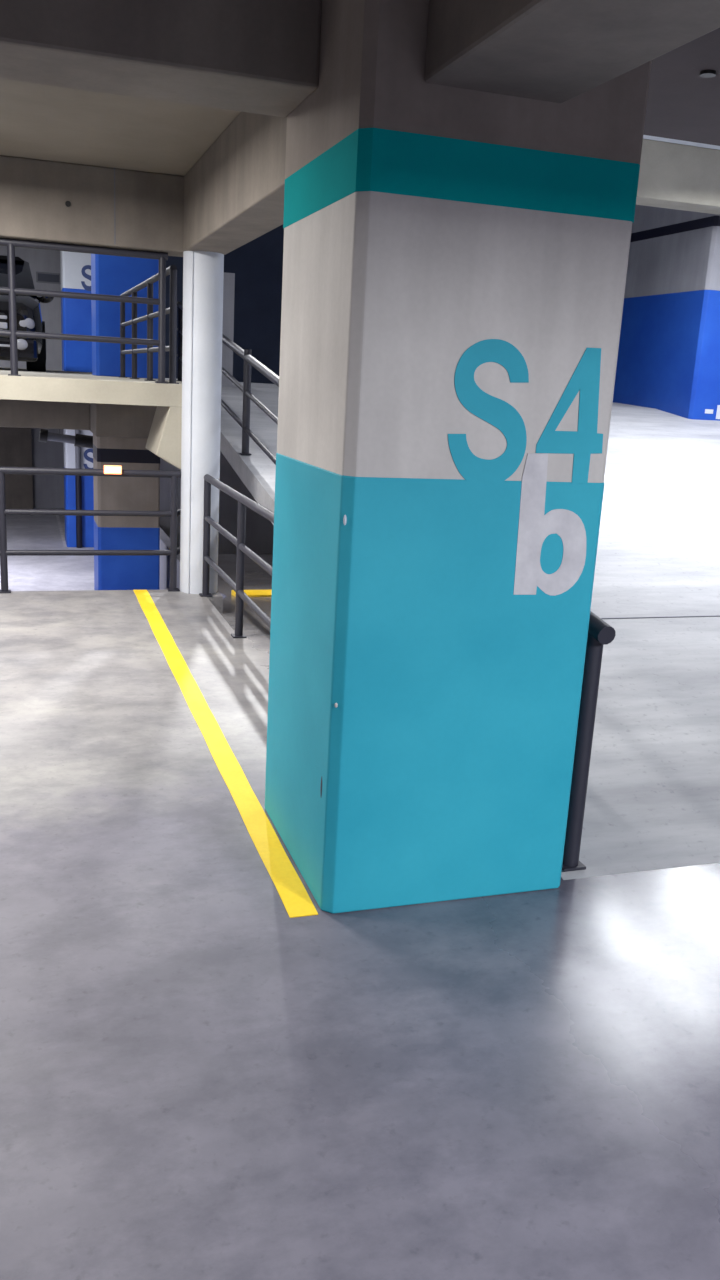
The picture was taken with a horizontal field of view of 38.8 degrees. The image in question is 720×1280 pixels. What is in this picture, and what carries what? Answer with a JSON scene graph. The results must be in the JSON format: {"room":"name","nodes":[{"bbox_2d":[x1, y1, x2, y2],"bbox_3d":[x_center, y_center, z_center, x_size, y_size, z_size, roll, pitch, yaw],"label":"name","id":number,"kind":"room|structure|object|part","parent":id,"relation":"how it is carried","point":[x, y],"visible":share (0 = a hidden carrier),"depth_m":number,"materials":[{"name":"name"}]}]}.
{"room":"parking garage","nodes":[
{"label":"parking garage","id":0,"kind":"room"},
{"bbox_2d":[0,427,32,508],"bbox_3d":[-11.557,-4.470,22.522,8.240,3.040,0.298,-2,15,-18],"label":"wall","id":1,"kind":"structure","parent":0,"point":[15,443],"depth_m":23.68,"materials":[{"name":"concrete"}]},
{"bbox_2d":[0,246,61,369],"bbox_3d":[-9.722,-6.756,18.981,10.050,3.310,0.200,-2,15,-18],"label":"wall","id":2,"kind":"structure","parent":0,"point":[39,260],"depth_m":20.11,"materials":[{"name":"concrete"}]},
{"bbox_2d":[36,272,60,283],"bbox_3d":[-6.086,-7.073,19.984,0.460,0.200,0.030,-2,15,-18],"label":"wall sign","id":3,"kind":"object","parent":2,"relation":"attached to","point":[41,277],"visible":1,"depth_m":19.98,"materials":[{"name":"grey metal"}]},
{"bbox_3d":[-6.086,-7.073,19.984,0.400,0.140,0.030,-2,15,-18],"label":"sign panel","id":4,"kind":"part","parent":3,"relation":"part of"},
{"bbox_2d":[0,508,93,590],"bbox_3d":[-8.340,-0.836,15.437,9.770,0.200,17.100,-2,15,-18],"label":"floor","id":5,"kind":"structure","parent":0,"point":[24,532],"depth_m":17.75,"materials":[{"name":"concrete"}]},
{"bbox_2d":[56,515,66,545],"bbox_3d":[-6.241,-2.314,21.343,0.060,0.004,4.400,-2,15,-18],"label":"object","id":6,"kind":"structure","parent":5,"relation":"on","point":[57,516],"depth_m":21.03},
{"bbox_2d":[63,429,93,547],"bbox_3d":[-5.130,-3.323,19.367,0.882,3.040,1.017,-2,15,-18],"label":"column","id":7,"kind":"structure","parent":5,"relation":"on","point":[78,490],"depth_m":19.07,"materials":[{"name":"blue paint"}]},
{"bbox_2d":[93,434,159,589],"bbox_3d":[-2.952,-1.327,12.913,0.744,2.555,0.804,-2,15,-18],"label":"column","id":8,"kind":"structure","parent":5,"relation":"on","point":[142,572],"depth_m":12.48,"materials":[{"name":"paint"}]},
{"bbox_2d":[31,428,64,507],"bbox_3d":[-10.946,-4.455,23.003,10.100,3.240,0.200,-2,15,-18],"label":"wall","id":9,"kind":"structure","parent":0,"point":[48,490],"depth_m":24.21,"materials":[{"name":"concrete"}]},
{"bbox_2d":[0,367,181,406],"bbox_3d":[-7.667,-3.491,12.904,9.615,0.170,13.850,-2,15,-18],"label":"floor","id":10,"kind":"structure","parent":0,"point":[50,385],"depth_m":7.73,"materials":[{"name":"concrete"}]},
{"bbox_2d":[0,254,53,371],"bbox_3d":[-5.554,-4.758,14.744,2.154,1.610,4.535,-2,15,-18],"label":"car","id":11,"kind":"object","parent":10,"relation":"on","point":[32,351],"visible":0.72,"depth_m":13.13,"materials":[{"name":"black paint"}]},
{"bbox_2d":[0,313,6,329],"bbox_3d":[-4.900,-3.979,12.806,0.920,0.283,0.105,-2,15,-18],"label":"grille","id":12,"kind":"object","parent":11,"relation":"attached to","point":[3,316],"depth_m":12.89,"materials":[{"name":"silver plastic"}]},
{"bbox_3d":[-5.679,-5.350,15.078,1.720,0.580,3.250,-2,15,-18],"label":"cabin glass","id":13,"kind":"part","parent":11,"relation":"part of","materials":[{"name":"black glass"}]},
{"bbox_2d":[17,339,27,349],"bbox_3d":[-4.305,-3.755,13.002,0.166,0.140,0.070,-2,15,-18],"label":"fog light","id":14,"kind":"object","parent":11,"relation":"attached to","point":[22,344],"depth_m":12.98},
{"bbox_2d":[35,296,53,302],"bbox_3d":[-4.430,-4.822,14.359,0.255,0.180,0.139,-4,16,-25],"label":"mirror","id":15,"kind":"object","parent":11,"relation":"attached to","point":[43,299],"depth_m":14.32,"materials":[{"name":"black paint"}]},
{"bbox_2d":[0,399,89,429],"bbox_3d":[-7.466,-2.680,11.041,8.800,0.470,0.400,-2,15,-18],"label":"beam","id":16,"kind":"structure","parent":10,"relation":"attached to","point":[13,413],"depth_m":12.08,"materials":[{"name":"concrete"}]},
{"bbox_2d":[90,403,156,437],"bbox_3d":[-2.732,-2.706,12.206,0.920,0.485,1.550,-2,15,-18],"label":"beam lower haunch","id":17,"kind":"structure","parent":16,"relation":"attached to","point":[106,420],"depth_m":11.47,"materials":[{"name":"concrete"}]},
{"bbox_2d":[39,429,92,448],"bbox_3d":[-3.663,-2.988,13.859,1.320,0.845,0.170,-2,15,-18],"label":"ceiling pipe","id":18,"kind":"object","parent":10,"relation":"hanging from","point":[79,440],"visible":0.58,"depth_m":13.79,"materials":[{"name":"black metal"}]},
{"bbox_2d":[60,251,91,372],"bbox_3d":[-4.979,-6.396,18.646,0.882,2.940,0.907,-2,15,-18],"label":"column","id":19,"kind":"structure","parent":10,"relation":"on","point":[76,315],"depth_m":18.29,"materials":[{"name":"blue paint"}]},
{"bbox_2d":[0,238,167,383],"bbox_3d":[-5.078,-2.354,6.647,7.595,0.956,0.090,-2,15,-18],"label":"railing","id":20,"kind":"object","parent":10,"relation":"on","point":[11,290],"visible":0.98,"depth_m":7.57,"materials":[{"name":"metal"}]},
{"bbox_3d":[-2.539,-2.408,7.480,0.053,0.916,0.054,-2,15,-18],"label":"post","id":21,"kind":"part","parent":20,"relation":"part of","materials":[{"name":"metal"}]},
{"bbox_3d":[-5.109,-2.181,6.684,7.550,0.044,0.044,-2,15,-18],"label":"rail","id":22,"kind":"part","parent":20,"relation":"part of","materials":[{"name":"metal"}]},
{"bbox_3d":[-5.093,-2.471,6.611,7.550,0.044,0.044,-2,15,-18],"label":"rail","id":23,"kind":"part","parent":20,"relation":"part of","materials":[{"name":"metal"}]},
{"bbox_3d":[-5.057,-2.792,6.536,7.590,0.053,0.054,-2,15,-18],"label":"handrail","id":24,"kind":"part","parent":20,"relation":"part of","materials":[{"name":"metal"}]},
{"bbox_3d":[-1.513,-2.436,7.815,0.053,0.916,0.054,-2,15,-18],"label":"post","id":25,"kind":"part","parent":20,"relation":"part of","materials":[{"name":"metal"}]},
{"bbox_2d":[91,254,158,378],"bbox_3d":[-2.771,-4.622,12.083,0.744,2.940,0.804,-2,15,-18],"label":"column","id":26,"kind":"structure","parent":10,"relation":"on","point":[110,275],"depth_m":11.88,"materials":[{"name":"blue paint"}]},
{"bbox_2d":[118,265,178,383],"bbox_3d":[-2.036,-2.899,9.616,0.093,0.886,3.732,-2,15,-19],"label":"railing","id":27,"kind":"object","parent":10,"relation":"on","point":[171,270],"visible":0.77,"depth_m":9.15,"materials":[{"name":"metal"}]},
{"bbox_3d":[-2.618,-3.335,11.285,0.053,0.846,0.054,-2,15,-18],"label":"post","id":28,"kind":"part","parent":27,"relation":"part of","materials":[{"name":"metal"}]},
{"bbox_3d":[-2.266,-3.062,10.279,0.053,0.846,0.054,-2,15,-18],"label":"post","id":29,"kind":"part","parent":27,"relation":"part of","materials":[{"name":"metal"}]},
{"bbox_3d":[-2.044,-2.732,9.659,0.044,0.044,3.640,-2,15,-19],"label":"rail","id":30,"kind":"part","parent":27,"relation":"part of","materials":[{"name":"metal"}]},
{"bbox_3d":[-2.029,-3.013,9.588,0.044,0.044,3.640,-2,15,-19],"label":"rail","id":31,"kind":"part","parent":27,"relation":"part of","materials":[{"name":"metal"}]},
{"bbox_3d":[-2.013,-3.303,9.515,0.054,0.053,3.640,-2,15,-19],"label":"handrail","id":32,"kind":"part","parent":27,"relation":"part of","materials":[{"name":"metal"}]},
{"bbox_3d":[-1.884,-2.765,9.181,0.053,0.846,0.054,-2,15,-18],"label":"post","id":33,"kind":"part","parent":27,"relation":"part of","materials":[{"name":"metal"}]},
{"bbox_3d":[-1.454,-2.432,7.956,0.053,0.846,0.054,-2,15,-18],"label":"post","id":34,"kind":"part","parent":27,"relation":"part of","materials":[{"name":"metal"}]},
{"bbox_2d":[145,406,181,468],"bbox_3d":[-1.580,-1.662,8.301,0.236,0.480,0.750,-2,15,-18],"label":"bracket","id":35,"kind":"object","parent":10,"relation":"attached to","point":[164,438],"visible":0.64,"depth_m":7.98,"materials":[{"name":"concrete"}]},
{"bbox_2d":[159,528,179,589],"bbox_3d":[-3.760,-1.622,17.298,0.130,1.300,16.100,-2,15,-18],"label":"wall","id":36,"kind":"structure","parent":0,"point":[164,584],"depth_m":13.53,"materials":[{"name":"concrete"}]},
{"bbox_2d":[160,451,273,553],"bbox_3d":[-1.160,-2.211,16.102,4.100,2.900,0.200,-2,15,-18],"label":"wall","id":37,"kind":"structure","parent":0,"point":[259,531],"depth_m":15.77,"materials":[{"name":"concrete"}]},
{"bbox_2d":[165,225,283,383],"bbox_3d":[1.485,-5.289,15.718,9.150,2.970,0.200,-2,15,-18],"label":"wall","id":38,"kind":"structure","parent":0,"point":[257,265],"depth_m":14.70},
{"bbox_2d":[0,554,719,1279],"bbox_3d":[-0.230,0.948,5.621,19.000,1.204,22.000,-2,15,-18],"label":"floor","id":39,"kind":"structure","parent":0,"point":[200,1079],"depth_m":2.76,"materials":[{"name":"concrete"}]},
{"bbox_2d":[0,467,180,592],"bbox_3d":[-5.058,-0.796,7.079,7.821,0.951,0.357,-2,15,-18],"label":"railing","id":40,"kind":"object","parent":39,"relation":"on","point":[173,513],"visible":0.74,"depth_m":7.86,"materials":[{"name":"metal"}]},
{"bbox_3d":[-2.694,-0.811,7.719,0.053,0.911,0.054,-2,15,-18],"label":"post","id":41,"kind":"part","parent":40,"relation":"part of","materials":[{"name":"metal"}]},
{"bbox_3d":[-5.114,-0.596,6.969,7.635,0.044,0.044,-2,15,-18],"label":"rail","id":42,"kind":"part","parent":40,"relation":"part of","materials":[{"name":"metal"}]},
{"bbox_3d":[-5.098,-0.896,6.894,7.635,0.044,0.044,-2,15,-18],"label":"rail","id":43,"kind":"part","parent":40,"relation":"part of","materials":[{"name":"metal"}]},
{"bbox_3d":[-5.057,-1.197,6.826,7.685,0.053,0.054,-2,15,-18],"label":"handrail","id":44,"kind":"part","parent":40,"relation":"part of","materials":[{"name":"metal"}]},
{"bbox_2d":[104,465,121,473],"bbox_3d":[-1.886,-1.298,7.807,0.132,0.065,0.036,-2,15,-18],"label":"marker light","id":45,"kind":"object","parent":40,"relation":"attached to","point":[108,469],"visible":1,"depth_m":7.79,"materials":[{"name":"white plastic"}]},
{"bbox_3d":[-1.478,-0.845,8.116,0.053,0.911,0.054,-2,15,-18],"label":"post","id":46,"kind":"part","parent":40,"relation":"part of","materials":[{"name":"metal"}]},
{"bbox_2d":[180,251,223,593],"bbox_3d":[-1.236,-1.645,7.958,0.300,2.570,0.300,-2,15,-18],"label":"round column","id":47,"kind":"structure","parent":39,"relation":"on","point":[203,271],"depth_m":7.80,"materials":[{"name":"white paint"}]},
{"bbox_2d":[133,590,317,917],"bbox_3d":[-0.970,0.251,5.754,0.110,0.003,5.237,-1,15,-18],"label":"floor line","id":48,"kind":"object","parent":39,"relation":"on","point":[294,896],"depth_m":4.41,"materials":[{"name":"yellow paint"}]},
{"bbox_2d":[199,474,273,637],"bbox_3d":[-0.791,-0.484,6.766,0.090,0.951,2.730,-2,15,-18],"label":"railing","id":49,"kind":"object","parent":39,"relation":"on","point":[243,501],"visible":0.58,"depth_m":6.81,"materials":[{"name":"metal"}]},
{"bbox_3d":[-1.221,-0.356,8.094,0.090,0.010,0.090,-2,15,-18],"label":"plate","id":50,"kind":"part","parent":49,"relation":"part of","materials":[{"name":"paint"}]},
{"bbox_3d":[-1.197,-0.796,7.983,0.053,0.911,0.054,-2,15,-18],"label":"post","id":51,"kind":"part","parent":49,"relation":"part of","materials":[{"name":"metal"}]},
{"bbox_3d":[-0.797,-0.316,6.799,0.044,0.044,2.660,-2,15,-18],"label":"rail","id":52,"kind":"part","parent":49,"relation":"part of","materials":[{"name":"metal"}]},
{"bbox_3d":[-0.780,-0.616,6.723,0.044,0.044,2.660,-2,15,-18],"label":"rail","id":53,"kind":"part","parent":49,"relation":"part of","materials":[{"name":"metal"}]},
{"bbox_3d":[-0.816,-0.028,6.881,0.090,0.010,0.090,-2,15,-18],"label":"plate","id":54,"kind":"part","parent":49,"relation":"part of","materials":[{"name":"paint"}]},
{"bbox_3d":[-0.764,-0.917,6.648,0.054,0.053,2.700,-2,15,-18],"label":"handrail","id":55,"kind":"part","parent":49,"relation":"part of","materials":[{"name":"metal"}]},
{"bbox_3d":[-0.792,-0.468,6.770,0.053,0.911,0.054,-2,15,-18],"label":"post","id":56,"kind":"part","parent":49,"relation":"part of","materials":[{"name":"metal"}]},
{"bbox_2d":[231,590,271,596],"bbox_3d":[0.084,-0.453,9.940,2.650,0.046,0.240,-2,15,-18],"label":"floor stripe","id":57,"kind":"structure","parent":39,"relation":"on","point":[251,593],"depth_m":9.56,"materials":[{"name":"yellow paint"}]},
{"bbox_2d":[265,0,651,912],"bbox_3d":[0.241,-0.721,3.529,0.884,3.100,0.911,-2,15,-18],"label":"column","id":58,"kind":"structure","parent":39,"relation":"on","point":[455,260],"depth_m":3.16,"materials":[{"name":"teal paint"}]},
{"bbox_2d":[0,28,719,175],"bbox_3d":[1.122,-1.802,1.248,19.000,0.200,14.500,-2,15,-18],"label":"ceiling","id":59,"kind":"structure","parent":0,"point":[38,121],"depth_m":5.79,"materials":[{"name":"concrete"}]},
{"bbox_2d":[0,155,183,256],"bbox_3d":[-5.582,-3.082,6.364,9.500,0.530,0.350,-2,15,-18],"label":"beam","id":60,"kind":"structure","parent":59,"relation":"attached to","point":[149,206],"depth_m":7.38,"materials":[{"name":"concrete"}]},
{"bbox_2d":[65,201,70,206],"bbox_3d":[-2.090,-3.122,7.323,0.040,0.040,0.018,-2,15,-18],"label":"plug","id":61,"kind":"object","parent":60,"relation":"attached to","point":[67,203],"visible":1,"depth_m":7.32,"materials":[{"name":"black plastic"}]},
{"bbox_2d":[114,168,115,244],"bbox_3d":[-1.780,-3.146,7.425,0.008,0.520,0.004,-2,15,-18],"label":"trim","id":62,"kind":"structure","parent":60,"relation":"attached to","point":[114,168],"depth_m":7.43,"materials":[{"name":"grey metal"}]},
{"bbox_2d":[0,0,321,116],"bbox_3d":[-4.406,-1.893,1.903,8.904,0.530,0.420,-2,15,-18],"label":"beam","id":63,"kind":"structure","parent":59,"relation":"attached to","point":[250,56],"depth_m":3.05,"materials":[{"name":"concrete"}]},
{"bbox_2d":[183,112,286,254],"bbox_3d":[-0.494,-2.618,5.630,0.310,0.530,4.349,-2,15,-18],"label":"beam","id":64,"kind":"structure","parent":59,"relation":"attached to","point":[234,193],"depth_m":5.89,"materials":[{"name":"concrete"}]},
{"bbox_2d":[424,0,719,102],"bbox_3d":[1.756,-0.713,-1.296,0.430,0.600,8.896,-2,15,-18],"label":"beam","id":65,"kind":"structure","parent":59,"relation":"attached to","point":[557,51],"depth_m":2.45,"materials":[{"name":"concrete"}]},
{"bbox_2d":[699,70,715,77],"bbox_3d":[1.528,-2.489,4.493,0.070,0.018,0.070,-2,15,-18],"label":"ceiling light","id":66,"kind":"object","parent":59,"relation":"attached to","point":[705,73],"visible":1,"depth_m":4.48,"materials":[{"name":"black plastic"}]},
{"bbox_2d":[165,378,719,879],"bbox_3d":[2.213,-2.311,13.691,9.180,1.790,19.050,-2,15,-18],"label":"ramp","id":67,"kind":"structure","parent":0,"point":[652,802],"depth_m":6.10,"materials":[{"name":"concrete"}]},
{"bbox_2d":[221,272,234,386],"bbox_3d":[-1.752,-3.631,12.011,0.512,1.305,0.150,-2,15,-18],"label":"wall panel","id":68,"kind":"object","parent":67,"relation":"on","point":[229,278],"visible":0.21,"depth_m":11.98,"materials":[{"name":"concrete"}]},
{"bbox_2d":[176,301,615,871],"bbox_3d":[-0.709,-1.645,8.110,0.090,2.525,10.255,-2,15,-18],"label":"railing","id":69,"kind":"object","parent":67,"relation":"on","point":[600,633],"visible":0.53,"depth_m":3.70,"materials":[{"name":"metal"}]},
{"bbox_3d":[-2.187,-3.617,12.473,0.064,0.891,0.066,-2,15,-18],"label":"post","id":70,"kind":"part","parent":69,"relation":"part of","materials":[{"name":"metal"}]},
{"bbox_3d":[-0.729,-1.490,8.186,0.044,1.631,10.177,-2,15,-18],"label":"rail","id":71,"kind":"part","parent":69,"relation":"part of","materials":[{"name":"metal"}]},
{"bbox_3d":[-0.713,-1.791,8.110,0.044,1.631,10.177,-2,15,-18],"label":"rail","id":72,"kind":"part","parent":69,"relation":"part of","materials":[{"name":"metal"}]},
{"bbox_3d":[-0.990,-2.076,8.936,0.064,0.891,0.066,-2,15,-18],"label":"post","id":73,"kind":"part","parent":69,"relation":"part of","materials":[{"name":"metal"}]},
{"bbox_3d":[-0.686,-2.061,8.005,0.068,1.665,10.255,-2,15,-18],"label":"handrail","id":74,"kind":"part","parent":69,"relation":"part of","materials":[{"name":"paint"}]},
{"bbox_3d":[0.773,0.827,3.779,0.090,0.010,0.090,-2,15,-18],"label":"plate","id":75,"kind":"part","parent":69,"relation":"part of","materials":[{"name":"paint"}]},
{"bbox_3d":[0.796,0.396,3.671,0.064,0.891,0.066,-2,15,-18],"label":"post","id":76,"kind":"part","parent":69,"relation":"part of","materials":[{"name":"metal"}]},
{"bbox_2d":[601,615,719,618],"bbox_3d":[4.410,-0.207,7.152,9.170,0.014,0.015,-2,15,-18],"label":"trim","id":77,"kind":"structure","parent":67,"relation":"on","point":[708,615],"depth_m":6.32,"materials":[{"name":"grey metal"}]},
{"bbox_2d":[613,205,719,420],"bbox_3d":[5.011,-4.742,14.592,2.304,3.105,2.908,-2,15,-18],"label":"wall","id":78,"kind":"structure","parent":67,"relation":"on","point":[668,360],"depth_m":13.57,"materials":[{"name":"paint"}]},
{"bbox_2d":[643,135,719,149],"bbox_3d":[-2.620,-6.298,12.333,19.000,0.200,16.600,-2,15,-18],"label":"ceiling","id":79,"kind":"structure","parent":0,"point":[644,136],"depth_m":11.70,"materials":[{"name":"white paint"}]},
{"bbox_2d":[636,139,719,214],"bbox_3d":[2.791,-5.443,11.786,9.100,0.615,0.450,-2,15,-18],"label":"beam","id":80,"kind":"structure","parent":79,"relation":"attached to","point":[671,175],"depth_m":11.88,"materials":[{"name":"concrete"}]}
]}

